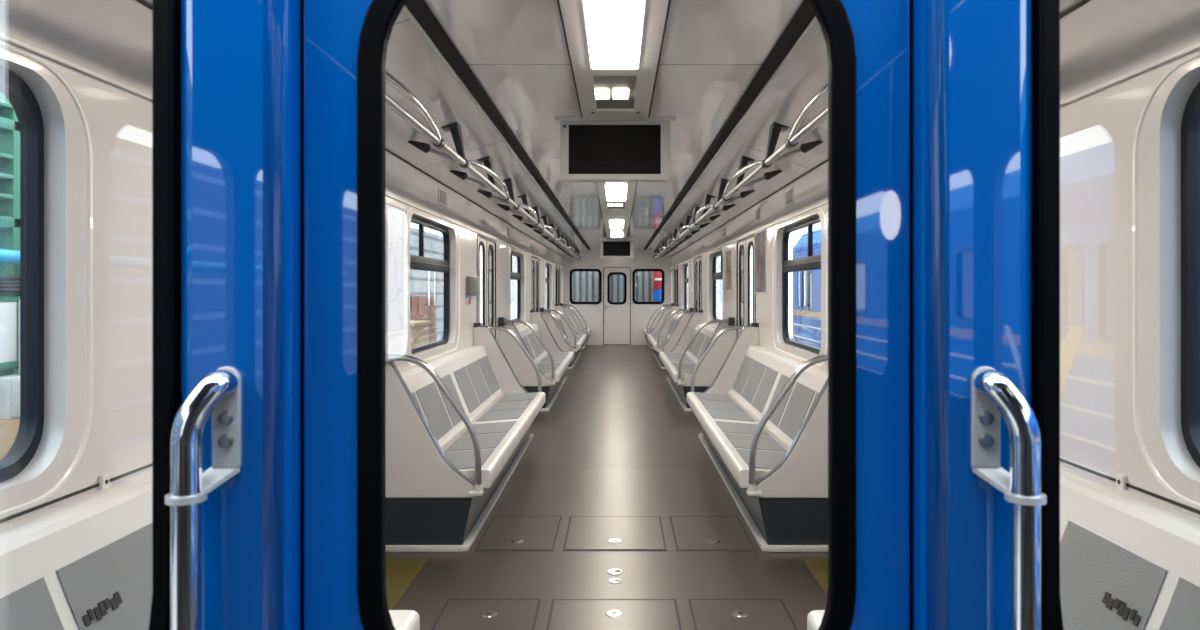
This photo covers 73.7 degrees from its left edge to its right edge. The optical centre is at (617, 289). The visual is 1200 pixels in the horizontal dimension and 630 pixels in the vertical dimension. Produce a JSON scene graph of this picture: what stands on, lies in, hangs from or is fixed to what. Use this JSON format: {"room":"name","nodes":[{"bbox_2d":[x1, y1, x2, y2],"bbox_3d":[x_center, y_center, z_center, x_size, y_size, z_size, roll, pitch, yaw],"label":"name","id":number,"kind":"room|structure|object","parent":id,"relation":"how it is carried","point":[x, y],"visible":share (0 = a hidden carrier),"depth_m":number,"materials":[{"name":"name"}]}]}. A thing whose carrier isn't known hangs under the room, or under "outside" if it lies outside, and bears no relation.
{"room":"train carriage","nodes":[
{"label":"train carriage","id":0,"kind":"room"},
{"bbox_2d":[0,0,563,527],"bbox_3d":[-1.349,0.270,10.225,0.075,2.140,18.650,0,0,0],"label":"wall","id":1,"kind":"structure","parent":0,"point":[112,39],"depth_m":2.05,"materials":[{"name":"white plastic"}]},
{"bbox_2d":[0,43,92,517],"bbox_3d":[-1.355,-0.020,1.490,0.094,1.010,1.020,0,0,0],"label":"window","id":2,"kind":"structure","parent":1,"relation":"in","point":[16,90],"depth_m":1.88,"materials":[{"name":"white plastic"}]},
{"bbox_2d":[0,463,151,522],"bbox_3d":[-1.310,0.491,1.775,0.004,0.007,1.650,0,0,0],"label":"trim","id":3,"kind":"structure","parent":1,"relation":"attached to","point":[148,465],"depth_m":1.90,"materials":[{"name":"silver metal"}]},
{"bbox_2d":[98,473,109,489],"bbox_3d":[-1.305,0.488,2.035,0.014,0.040,0.030,0,0,0],"label":"clip","id":4,"kind":"object","parent":1,"relation":"attached to","point":[103,479],"visible":1,"depth_m":2.03,"materials":[{"name":"white plastic"}]},
{"bbox_2d":[0,32,563,267],"bbox_3d":[-1.306,-0.538,10.225,0.012,0.012,18.550,0,0,0],"label":"trim","id":5,"kind":"structure","parent":1,"relation":"attached to","point":[4,37],"depth_m":1.99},
{"bbox_2d":[136,0,563,257],"bbox_3d":[-1.309,-0.794,10.225,0.006,0.012,18.550,0,0,0],"label":"trim","id":6,"kind":"structure","parent":1,"relation":"attached to","point":[143,2],"depth_m":5.62,"materials":[{"name":"plastic"}]},
{"bbox_2d":[386,200,403,335],"bbox_3d":[-1.307,-0.125,4.505,0.010,0.770,0.770,0,0,0],"label":"map","id":7,"kind":"object","parent":1,"relation":"attached to","point":[394,212],"visible":0.47,"depth_m":4.68},
{"bbox_2d":[404,208,459,365],"bbox_3d":[-1.355,-0.020,5.780,0.094,1.010,1.740,0,0,0],"label":"window","id":8,"kind":"structure","parent":1,"relation":"in","point":[420,262],"depth_m":5.99,"materials":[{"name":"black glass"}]},
{"bbox_2d":[438,187,446,206],"bbox_3d":[-1.306,-0.695,5.980,0.011,0.120,0.260,0,0,0],"label":"air vent","id":9,"kind":"object","parent":1,"relation":"in","point":[442,194],"visible":1,"depth_m":5.95,"materials":[{"name":"white plastic"}]},
{"bbox_2d":[466,276,477,304],"bbox_3d":[-1.285,0.005,7.080,0.054,0.250,0.320,0,0,0],"label":"intercom","id":10,"kind":"object","parent":1,"relation":"attached to","point":[471,281],"visible":1,"depth_m":6.96,"materials":[{"name":"grey plastic"}]},
{"bbox_2d":[473,279,476,286],"bbox_3d":[-1.260,-0.065,7.080,0.005,0.070,0.220,0,0,0],"label":"grille","id":11,"kind":"object","parent":10,"relation":"attached to","point":[474,280],"depth_m":7.06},
{"bbox_2d":[477,234,495,337],"bbox_3d":[-1.330,0.405,8.050,0.044,1.870,1.170,0,0,0],"label":"door","id":12,"kind":"structure","parent":1,"relation":"in","point":[486,243],"depth_m":8.04,"materials":[{"name":"white metal"}]},
{"bbox_2d":[507,226,510,237],"bbox_3d":[-1.306,-0.695,9.620,0.011,0.120,0.260,0,0,0],"label":"air vent","id":13,"kind":"object","parent":1,"relation":"in","point":[508,228],"visible":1,"depth_m":9.57,"materials":[{"name":"grey plastic"}]},
{"bbox_2d":[509,248,525,326],"bbox_3d":[-1.355,-0.020,10.530,0.094,1.010,1.740,0,0,0],"label":"window","id":14,"kind":"structure","parent":1,"relation":"in","point":[515,258],"depth_m":10.87,"materials":[{"name":"clear glass"}]},
{"bbox_2d":[532,256,538,311],"bbox_3d":[-1.330,0.405,12.800,0.044,1.870,1.170,0,0,0],"label":"door","id":15,"kind":"structure","parent":1,"relation":"in","point":[535,261],"depth_m":12.86,"materials":[{"name":"white metal"}]},
{"bbox_2d":[545,261,552,308],"bbox_3d":[-1.355,-0.020,15.280,0.094,1.010,1.740,0,0,0],"label":"window","id":16,"kind":"structure","parent":1,"relation":"in","point":[547,280],"depth_m":15.81,"materials":[{"name":"clear glass"}]},
{"bbox_2d":[556,265,559,304],"bbox_3d":[-1.330,0.405,17.550,0.044,1.870,1.170,0,0,0],"label":"door","id":17,"kind":"structure","parent":1,"relation":"in","point":[557,267],"depth_m":17.74,"materials":[{"name":"grey metal"}]},
{"bbox_2d":[560,272,560,302],"bbox_3d":[-1.355,-0.020,18.865,0.094,1.010,0.970,0,0,0],"label":"window","id":18,"kind":"structure","parent":1,"relation":"in","point":[560,272],"depth_m":18.39,"materials":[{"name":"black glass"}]},
{"bbox_2d":[144,0,585,256],"bbox_3d":[-1.047,-0.930,10.225,0.630,0.260,18.650,0,0,0],"label":"wall panel","id":19,"kind":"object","parent":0,"point":[411,59],"depth_m":4.62,"materials":[{"name":"white plastic"}]},
{"bbox_2d":[386,70,581,260],"bbox_3d":[-1.007,-0.819,10.200,0.392,0.251,18.200,0,0,0],"label":"handrail","id":20,"kind":"object","parent":19,"relation":"attached to","point":[433,134],"visible":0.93,"depth_m":4.80,"materials":[{"name":"metal"}]},
{"bbox_2d":[410,227,443,340],"bbox_3d":[-7.512,0.065,21.500,0.200,4.650,37.000,0,0,0],"label":"wall","id":21,"kind":"structure","parent":0,"point":[422,283],"depth_m":31.88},
{"bbox_2d":[180,0,1032,629],"bbox_3d":[-0.012,0.205,0.895,2.840,2.970,0.090,0,0,0],"label":"wall","id":22,"kind":"structure","parent":0,"point":[240,60],"depth_m":0.85,"materials":[{"name":"blue metal"}]},
{"bbox_2d":[148,0,179,629],"bbox_3d":[-0.893,-0.185,0.859,0.844,1.456,0.027,0,0,0],"label":"seal","id":23,"kind":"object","parent":22,"relation":"in","point":[165,13],"depth_m":0.84,"materials":[{"name":"black rubber"}]},
{"bbox_2d":[165,366,240,629],"bbox_3d":[-0.430,0.622,0.830,0.042,1.082,0.071,0,0,44],"label":"handle","id":24,"kind":"object","parent":22,"relation":"attached to","point":[218,393],"visible":1,"depth_m":0.81,"materials":[{"name":"metal"}]},
{"bbox_2d":[301,0,911,629],"bbox_3d":[-0.012,0.290,0.912,0.700,2.120,0.056,0,0,0],"label":"door","id":25,"kind":"structure","parent":22,"relation":"in","point":[344,43],"depth_m":0.89,"materials":[{"name":"blue paint"}]},
{"bbox_2d":[971,366,1046,629],"bbox_3d":[0.406,0.622,0.830,0.071,1.082,0.040,0,0,41],"label":"handle","id":26,"kind":"object","parent":22,"relation":"attached to","point":[993,393],"visible":1,"depth_m":0.81,"materials":[{"name":"metal"}]},
{"bbox_2d":[1033,0,1063,629],"bbox_3d":[0.869,-0.185,0.859,0.844,1.456,0.027,0,0,0],"label":"seal","id":27,"kind":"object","parent":22,"relation":"in","point":[1046,13],"depth_m":0.84,"materials":[{"name":"black rubber"}]},
{"bbox_2d":[386,345,827,629],"bbox_3d":[-0.012,1.380,10.225,2.760,0.080,18.650,0,0,0],"label":"floor","id":28,"kind":"structure","parent":0,"point":[616,439],"depth_m":4.97,"materials":[{"name":"rubber"}]},
{"bbox_2d":[0,470,419,629],"bbox_3d":[-0.941,0.922,1.650,0.738,0.835,1.370,0,0,0],"label":"bench","id":29,"kind":"object","parent":28,"relation":"on","point":[84,562],"visible":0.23,"depth_m":1.77,"materials":[{"name":"white plastic"}]},
{"bbox_2d":[386,559,427,609],"bbox_3d":[-1.113,1.338,3.320,0.342,0.004,1.320,0,0,0],"label":"mat","id":30,"kind":"object","parent":28,"relation":"on","point":[400,573],"visible":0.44,"depth_m":3.74,"materials":[{"name":"yellow rubber"}]},
{"bbox_2d":[386,323,545,551],"bbox_3d":[-0.982,0.820,5.700,0.659,1.039,3.324,0,0,0],"label":"bench","id":31,"kind":"object","parent":28,"relation":"on","point":[458,424],"visible":0.89,"depth_m":4.22,"materials":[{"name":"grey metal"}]},
{"bbox_2d":[431,599,540,629],"bbox_3d":[-0.532,1.335,3.145,0.406,0.008,0.638,0,0,0],"label":"floor hatch","id":32,"kind":"object","parent":28,"relation":"on","point":[456,614],"visible":1,"depth_m":3.29,"materials":[{"name":"rubber"}]},
{"bbox_2d":[474,516,561,550],"bbox_3d":[-0.532,1.335,4.420,0.406,0.008,0.628,0,0,0],"label":"floor hatch","id":33,"kind":"object","parent":28,"relation":"on","point":[503,533],"visible":1,"depth_m":4.37,"materials":[{"name":"metal"}]},
{"bbox_2d":[498,310,573,410],"bbox_3d":[-0.982,0.820,10.450,0.659,1.039,3.324,0,0,0],"label":"bench","id":34,"kind":"object","parent":28,"relation":"on","point":[552,363],"visible":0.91,"depth_m":9.02,"materials":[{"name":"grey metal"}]},
{"bbox_2d":[540,304,585,368],"bbox_3d":[-0.982,0.820,15.200,0.659,1.039,3.324,0,0,0],"label":"bench","id":35,"kind":"object","parent":28,"relation":"on","point":[576,339],"visible":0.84,"depth_m":13.63,"materials":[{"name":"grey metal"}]},
{"bbox_2d":[560,303,590,347],"bbox_3d":[-0.982,0.820,18.887,0.659,1.039,1.197,0,0,0],"label":"bench","id":36,"kind":"object","parent":28,"relation":"on","point":[578,330],"visible":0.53,"depth_m":18.35,"materials":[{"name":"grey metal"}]},
{"bbox_2d":[546,599,681,629],"bbox_3d":[-0.014,1.335,3.145,0.536,0.008,0.638,0,0,0],"label":"floor hatch","id":37,"kind":"object","parent":28,"relation":"on","point":[567,614],"visible":1,"depth_m":3.28,"materials":[{"name":"rubber"}]},
{"bbox_2d":[563,516,666,550],"bbox_3d":[-0.014,1.335,4.420,0.536,0.008,0.628,0,0,0],"label":"floor hatch","id":38,"kind":"object","parent":28,"relation":"on","point":[586,533],"visible":1,"depth_m":4.37,"materials":[{"name":"metal"}]},
{"bbox_2d":[607,569,622,583],"bbox_3d":[-0.012,1.337,3.744,0.076,0.005,0.188,0,0,0],"label":"socket","id":39,"kind":"object","parent":28,"relation":"on","point":[611,571],"visible":1,"depth_m":3.77,"materials":[{"name":"metal"}]},
{"bbox_2d":[643,303,673,347],"bbox_3d":[0.958,0.820,18.887,0.659,1.039,1.197,0,0,0],"label":"bench","id":40,"kind":"object","parent":28,"relation":"on","point":[655,330],"visible":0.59,"depth_m":18.35,"materials":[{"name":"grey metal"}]},
{"bbox_2d":[647,304,693,368],"bbox_3d":[0.958,0.820,15.200,0.659,1.039,3.324,0,0,0],"label":"bench","id":41,"kind":"object","parent":28,"relation":"on","point":[656,340],"visible":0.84,"depth_m":13.63,"materials":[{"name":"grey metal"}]},
{"bbox_2d":[659,310,734,410],"bbox_3d":[0.958,0.820,10.450,0.659,1.039,3.324,0,0,0],"label":"bench","id":42,"kind":"object","parent":28,"relation":"on","point":[680,362],"visible":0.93,"depth_m":9.00,"materials":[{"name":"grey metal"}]},
{"bbox_2d":[669,516,755,550],"bbox_3d":[0.508,1.335,4.420,0.406,0.008,0.628,0,0,0],"label":"floor hatch","id":43,"kind":"object","parent":28,"relation":"on","point":[693,533],"visible":1,"depth_m":4.37,"materials":[{"name":"metal"}]},
{"bbox_2d":[688,599,797,629],"bbox_3d":[0.508,1.335,3.145,0.406,0.008,0.638,0,0,0],"label":"floor hatch","id":44,"kind":"object","parent":28,"relation":"on","point":[710,614],"visible":1,"depth_m":3.29,"materials":[{"name":"rubber"}]},
{"bbox_2d":[687,323,827,551],"bbox_3d":[0.958,0.820,5.700,0.659,1.039,3.324,0,0,0],"label":"bench","id":45,"kind":"object","parent":28,"relation":"on","point":[763,417],"visible":0.88,"depth_m":4.69,"materials":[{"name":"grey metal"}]},
{"bbox_2d":[802,559,827,594],"bbox_3d":[1.089,1.338,3.320,0.342,0.004,1.320,0,0,0],"label":"mat","id":46,"kind":"object","parent":28,"relation":"on","point":[818,568],"visible":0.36,"depth_m":3.82,"materials":[{"name":"yellow rubber"}]},
{"bbox_2d":[807,464,1199,629],"bbox_3d":[0.917,0.922,1.650,0.738,0.835,1.370,0,0,0],"label":"bench","id":47,"kind":"object","parent":28,"relation":"on","point":[1129,560],"visible":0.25,"depth_m":1.82,"materials":[{"name":"white plastic"}]},
{"bbox_2d":[572,271,652,301],"bbox_3d":[-0.012,0.140,20.385,2.800,2.400,0.070,0,0,0],"label":"wall","id":48,"kind":"structure","parent":0,"point":[585,284],"depth_m":20.35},
{"bbox_2d":[424,0,803,248],"bbox_3d":[-0.012,-1.019,10.225,1.320,0.082,18.650,0,0,0],"label":"ceiling","id":49,"kind":"structure","parent":0,"point":[516,50],"depth_m":3.66,"materials":[{"name":"white plastic"}]},
{"bbox_2d":[403,0,589,249],"bbox_3d":[-0.701,-1.001,10.225,0.067,0.038,18.550,0,0,0],"label":"trim","id":50,"kind":"structure","parent":49,"relation":"attached to","point":[419,9],"depth_m":3.80,"materials":[{"name":"black plastic"}]},
{"bbox_2d":[557,0,606,236],"bbox_3d":[-0.202,-0.997,10.225,0.012,0.006,18.550,0,0,0],"label":"trim","id":51,"kind":"structure","parent":49,"relation":"attached to","point":[558,2],"depth_m":3.49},
{"bbox_2d":[582,0,645,68],"bbox_3d":[-0.012,-0.982,2.780,0.214,0.032,1.460,0,0,0],"label":"recessed light","id":52,"kind":"object","parent":49,"relation":"in","point":[614,28],"visible":1,"depth_m":3.00,"materials":[{"name":"beige plastic"}]},
{"bbox_2d":[591,76,638,112],"bbox_3d":[-0.012,-0.987,4.029,0.266,0.025,0.758,0,0,0],"label":"recessed light","id":53,"kind":"object","parent":49,"relation":"in","point":[611,92],"visible":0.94,"depth_m":3.97,"materials":[{"name":"beige"}]},
{"bbox_2d":[555,117,675,181],"bbox_3d":[-0.012,-0.818,4.665,0.700,0.365,0.110,0,0,0],"label":"screen","id":54,"kind":"object","parent":49,"relation":"hanging from","point":[591,150],"visible":0.98,"depth_m":4.62,"materials":[{"name":"black"}]},
{"bbox_2d":[607,201,624,207],"bbox_3d":[-0.012,-0.987,9.289,0.266,0.025,0.898,0,0,0],"label":"recessed light","id":55,"kind":"object","parent":49,"relation":"in","point":[611,204],"visible":0.9,"depth_m":9.20,"materials":[{"name":"beige"}]},
{"bbox_2d":[605,184,627,200],"bbox_3d":[-0.012,-0.982,8.040,0.214,0.032,1.320,0,0,0],"label":"recessed light","id":56,"kind":"object","parent":49,"relation":"in","point":[614,192],"visible":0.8,"depth_m":7.93,"materials":[{"name":"beige plastic"}]},
{"bbox_2d":[609,220,623,227],"bbox_3d":[-0.012,-0.982,11.850,0.214,0.032,1.300,0,0,0],"label":"recessed light","id":57,"kind":"object","parent":49,"relation":"in","point":[613,223],"visible":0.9,"depth_m":11.68,"materials":[{"name":"beige"}]},
{"bbox_2d":[610,232,622,236],"bbox_3d":[-0.012,-0.982,14.050,0.214,0.032,1.300,0,0,0],"label":"recessed light","id":58,"kind":"object","parent":49,"relation":"in","point":[613,234],"visible":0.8,"depth_m":13.93,"materials":[{"name":"beige plastic"}]},
{"bbox_2d":[599,239,634,257],"bbox_3d":[-0.012,-0.818,15.745,0.700,0.365,0.110,0,0,0],"label":"screen","id":59,"kind":"object","parent":49,"relation":"hanging from","point":[609,248],"visible":0.98,"depth_m":15.70,"materials":[{"name":"black"}]},
{"bbox_2d":[627,0,670,235],"bbox_3d":[0.178,-0.997,10.225,0.012,0.006,18.550,0,0,0],"label":"trim","id":60,"kind":"structure","parent":49,"relation":"attached to","point":[669,2],"depth_m":3.48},
{"bbox_2d":[644,0,816,249],"bbox_3d":[0.676,-1.001,10.225,0.067,0.038,18.550,0,0,0],"label":"trim","id":61,"kind":"structure","parent":49,"relation":"attached to","point":[804,15],"depth_m":3.90,"materials":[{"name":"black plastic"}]},
{"bbox_2d":[564,249,669,344],"bbox_3d":[-0.012,0.170,19.535,2.600,2.340,0.070,0,0,0],"label":"wall","id":62,"kind":"structure","parent":0,"point":[592,314],"depth_m":19.50,"materials":[{"name":"beige plastic"}]},
{"bbox_2d":[570,269,601,303],"bbox_3d":[-0.777,-0.085,19.520,0.780,0.860,0.080,0,0,0],"label":"window","id":63,"kind":"structure","parent":62,"relation":"in","point":[572,270],"depth_m":19.48,"materials":[{"name":"black rubber"}]},
{"bbox_2d":[603,267,630,344],"bbox_3d":[-0.012,0.390,19.500,0.680,1.900,0.120,0,0,0],"label":"door","id":64,"kind":"structure","parent":62,"relation":"in","point":[616,315],"depth_m":19.51,"materials":[{"name":"beige metal"}]},
{"bbox_2d":[632,269,663,303],"bbox_3d":[0.753,-0.085,19.520,0.780,0.860,0.080,0,0,0],"label":"window","id":65,"kind":"structure","parent":62,"relation":"in","point":[635,270],"depth_m":19.48,"materials":[{"name":"black rubber"}]},
{"bbox_2d":[648,0,1081,256],"bbox_3d":[1.023,-0.930,10.225,0.630,0.260,18.650,0,0,0],"label":"wall panel","id":66,"kind":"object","parent":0,"point":[805,72],"depth_m":4.94,"materials":[{"name":"white plastic"}]},
{"bbox_2d":[652,82,827,260],"bbox_3d":[0.983,-0.819,10.200,0.392,0.251,18.200,0,0,0],"label":"handrail","id":67,"kind":"object","parent":66,"relation":"attached to","point":[796,134],"visible":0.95,"depth_m":5.29,"materials":[{"name":"metal"}]},
{"bbox_2d":[670,0,1199,518],"bbox_3d":[1.325,0.270,10.225,0.075,2.140,18.650,0,0,0],"label":"wall","id":68,"kind":"structure","parent":0,"point":[1102,41],"depth_m":2.09,"materials":[{"name":"white plastic"}]},
{"bbox_2d":[673,273,673,302],"bbox_3d":[1.331,-0.020,18.865,0.094,1.010,0.970,0,0,0],"label":"window","id":69,"kind":"structure","parent":68,"relation":"in","point":[673,273],"depth_m":18.38,"materials":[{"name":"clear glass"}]},
{"bbox_2d":[674,265,677,304],"bbox_3d":[1.306,0.405,17.550,0.044,1.870,1.170,0,0,0],"label":"door","id":70,"kind":"structure","parent":68,"relation":"in","point":[675,267],"depth_m":17.71,"materials":[{"name":"white metal"}]},
{"bbox_2d":[681,261,688,311],"bbox_3d":[1.331,-0.020,15.280,0.094,1.010,1.740,0,0,0],"label":"window","id":71,"kind":"structure","parent":68,"relation":"in","point":[686,265],"depth_m":15.76,"materials":[{"name":"clear glass"}]},
{"bbox_2d":[690,263,692,290],"bbox_3d":[1.284,-0.230,13.960,0.007,0.480,0.500,0,0,0],"label":"poster","id":72,"kind":"object","parent":68,"relation":"attached to","point":[691,264],"visible":1,"depth_m":13.87,"materials":[{"name":"white paper"}]},
{"bbox_2d":[694,256,701,311],"bbox_3d":[1.306,0.405,12.800,0.044,1.870,1.170,0,0,0],"label":"door","id":73,"kind":"structure","parent":68,"relation":"in","point":[698,260],"depth_m":12.84,"materials":[{"name":"white metal"}]},
{"bbox_2d":[708,248,723,326],"bbox_3d":[1.331,-0.020,10.530,0.094,1.010,1.740,0,0,0],"label":"window","id":74,"kind":"structure","parent":68,"relation":"in","point":[717,276],"depth_m":10.76,"materials":[{"name":"clear glass"}]},
{"bbox_2d":[723,226,725,237],"bbox_3d":[1.282,-0.695,9.620,0.011,0.120,0.260,0,0,0],"label":"air vent","id":75,"kind":"object","parent":68,"relation":"in","point":[724,228],"visible":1,"depth_m":9.55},
{"bbox_2d":[725,248,731,290],"bbox_3d":[1.284,-0.230,9.230,0.007,0.480,0.520,0,0,0],"label":"poster","id":76,"kind":"object","parent":68,"relation":"attached to","point":[728,253],"visible":1,"depth_m":9.25,"materials":[{"name":"beige paper"}]},
{"bbox_2d":[736,234,755,338],"bbox_3d":[1.306,0.405,8.050,0.044,1.870,1.170,0,0,0],"label":"door","id":77,"kind":"structure","parent":68,"relation":"in","point":[745,243],"depth_m":8.09,"materials":[{"name":"white metal"}]},
{"bbox_2d":[755,206,760,221],"bbox_3d":[1.282,-0.695,7.300,0.011,0.120,0.260,0,0,0],"label":"air vent","id":78,"kind":"object","parent":68,"relation":"in","point":[757,210],"visible":1,"depth_m":7.26,"materials":[{"name":"white plastic"}]},
{"bbox_2d":[755,229,766,292],"bbox_3d":[1.284,-0.250,7.170,0.007,0.560,0.520,0,0,0],"label":"poster","id":79,"kind":"object","parent":68,"relation":"attached to","point":[761,236],"visible":1,"depth_m":7.13,"materials":[{"name":"grey paper"}]},
{"bbox_2d":[785,187,793,206],"bbox_3d":[1.282,-0.695,5.980,0.011,0.120,0.260,0,0,0],"label":"air vent","id":80,"kind":"object","parent":68,"relation":"in","point":[789,194],"visible":1,"depth_m":5.94,"materials":[{"name":"white plastic"}]},
{"bbox_2d":[772,208,826,365],"bbox_3d":[1.331,-0.020,5.780,0.094,1.010,1.740,0,0,0],"label":"window","id":81,"kind":"structure","parent":68,"relation":"in","point":[811,262],"depth_m":5.99,"materials":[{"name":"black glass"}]},
{"bbox_2d":[670,0,1089,257],"bbox_3d":[1.285,-0.794,10.225,0.006,0.012,18.550,0,0,0],"label":"trim","id":82,"kind":"structure","parent":68,"relation":"attached to","point":[1082,2],"depth_m":5.43,"materials":[{"name":"white plastic"}]},
{"bbox_2d":[670,42,1199,267],"bbox_3d":[1.282,-0.538,10.225,0.012,0.012,18.550,0,0,0],"label":"trim","id":83,"kind":"structure","parent":68,"relation":"attached to","point":[1195,47],"depth_m":2.06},
{"bbox_2d":[1116,473,1126,489],"bbox_3d":[1.281,0.488,2.035,0.014,0.040,0.030,0,0,0],"label":"clip","id":84,"kind":"object","parent":68,"relation":"attached to","point":[1121,479],"visible":1,"depth_m":2.02,"materials":[{"name":"white plastic"}]},
{"bbox_2d":[1060,458,1199,513],"bbox_3d":[1.286,0.491,1.775,0.004,0.007,1.650,0,0,0],"label":"trim","id":85,"kind":"structure","parent":68,"relation":"attached to","point":[1061,459],"depth_m":1.97,"materials":[{"name":"silver metal"}]},
{"bbox_2d":[1132,53,1199,508],"bbox_3d":[1.331,-0.020,1.490,0.094,1.010,1.020,0,0,0],"label":"window","id":86,"kind":"structure","parent":68,"relation":"in","point":[1190,125],"depth_m":1.88,"materials":[{"name":"white plastic"}]},
{"bbox_3d":[-0.012,1.380,20.030,2.800,0.080,0.940,0,0,0],"label":"floor","id":87,"kind":"structure","parent":0,"visible":0},
{"bbox_2d":[653,271,661,301],"bbox_3d":[1.028,0.390,20.195,0.240,1.900,0.210,0,0,0],"label":"tall cabinet","id":88,"kind":"object","parent":87,"relation":"on","point":[657,275],"visible":0.49,"depth_m":20.10,"materials":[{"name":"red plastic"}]},
{"label":"outside","id":89,"kind":"structure","parent":0,"visible":0},
{"bbox_3d":[-0.012,2.440,7.000,24.000,0.100,66.000,0,0,0],"label":"ground","id":90,"kind":"structure","parent":89,"visible":0},
{"bbox_2d":[0,91,19,375],"bbox_3d":[-2.847,0.415,3.650,0.230,3.950,1.900,0,0,0],"label":"platform","id":91,"kind":"object","parent":90,"relation":"on","point":[9,125],"visible":0.22,"depth_m":3.62,"materials":[{"name":"green metal"}]},
{"bbox_2d":[0,101,12,108],"bbox_3d":[-2.847,-0.830,3.360,0.230,0.020,0.520,0,0,0],"label":"shelf","id":92,"kind":"object","parent":91,"relation":"attached to","point":[3,104],"depth_m":3.59,"materials":[{"name":"green metal"}]},
{"bbox_2d":[0,152,12,159],"bbox_3d":[-2.847,-0.600,3.360,0.230,0.020,0.520,0,0,0],"label":"shelf","id":93,"kind":"object","parent":91,"relation":"attached to","point":[3,155],"depth_m":3.59,"materials":[{"name":"green metal"}]},
{"bbox_2d":[0,173,12,178],"bbox_3d":[-2.847,-0.510,3.360,0.230,0.020,0.520,0,0,0],"label":"shelf","id":94,"kind":"object","parent":91,"relation":"attached to","point":[2,175],"depth_m":3.59,"materials":[{"name":"green metal"}]},
{"bbox_2d":[0,193,12,198],"bbox_3d":[-2.847,-0.420,3.360,0.230,0.020,0.520,0,0,0],"label":"shelf","id":95,"kind":"object","parent":91,"relation":"attached to","point":[2,195],"depth_m":3.58,"materials":[{"name":"green metal"}]},
{"bbox_2d":[0,249,19,264],"bbox_3d":[-2.672,-0.145,-0.300,0.062,0.074,11.400,0,0,0],"label":"pipe","id":96,"kind":"object","parent":91,"relation":"attached to","point":[6,256],"visible":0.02,"depth_m":3.49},
{"bbox_2d":[0,297,19,367],"bbox_3d":[-2.715,0.185,3.350,0.035,0.310,0.540,0,0,0],"label":"board","id":97,"kind":"object","parent":91,"relation":"attached to","point":[8,305],"visible":0.95,"depth_m":3.55,"materials":[{"name":"white metal"}]},
{"bbox_2d":[0,276,19,291],"bbox_3d":[-2.716,-0.027,3.900,0.030,0.104,3.001,0,0,0],"label":"cable bundle","id":98,"kind":"object","parent":91,"relation":"attached to","point":[10,283],"visible":0.02,"depth_m":3.57,"materials":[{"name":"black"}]},
{"bbox_2d":[410,321,430,347],"bbox_3d":[-3.012,1.415,11.050,0.660,1.950,0.960,0,0,0],"label":"crate","id":99,"kind":"object","parent":90,"relation":"on","point":[419,330],"visible":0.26,"depth_m":10.96,"materials":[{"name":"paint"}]},
{"bbox_2d":[410,296,435,342],"bbox_3d":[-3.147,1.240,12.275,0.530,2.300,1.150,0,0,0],"label":"building","id":100,"kind":"structure","parent":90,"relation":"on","point":[422,308],"depth_m":12.13,"materials":[{"name":"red brick"}]},
{"bbox_2d":[792,229,820,347],"bbox_3d":[5.605,0.215,0.300,2.666,3.350,38.600,0,0,0],"label":"train","id":101,"kind":"object","parent":90,"relation":"on","point":[806,323],"visible":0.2,"depth_m":18.15,"materials":[{"name":"blue metal"}]},
{"bbox_3d":[-2.670,1.555,3.850,0.105,1.670,2.700,0,0,0],"label":"brick wall","id":102,"kind":"structure","parent":90,"relation":"on","visible":0},
{"bbox_2d":[0,418,19,459],"bbox_3d":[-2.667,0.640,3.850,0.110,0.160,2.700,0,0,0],"label":"wall","id":103,"kind":"structure","parent":102,"relation":"on","point":[8,428],"depth_m":3.42,"materials":[{"name":"beige paint"}]},
{"bbox_2d":[0,299,19,419],"bbox_3d":[-2.668,0.300,3.530,0.128,0.520,0.180,0,0,0],"label":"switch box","id":104,"kind":"object","parent":103,"relation":"on","point":[9,384],"visible":0.44,"depth_m":3.45,"materials":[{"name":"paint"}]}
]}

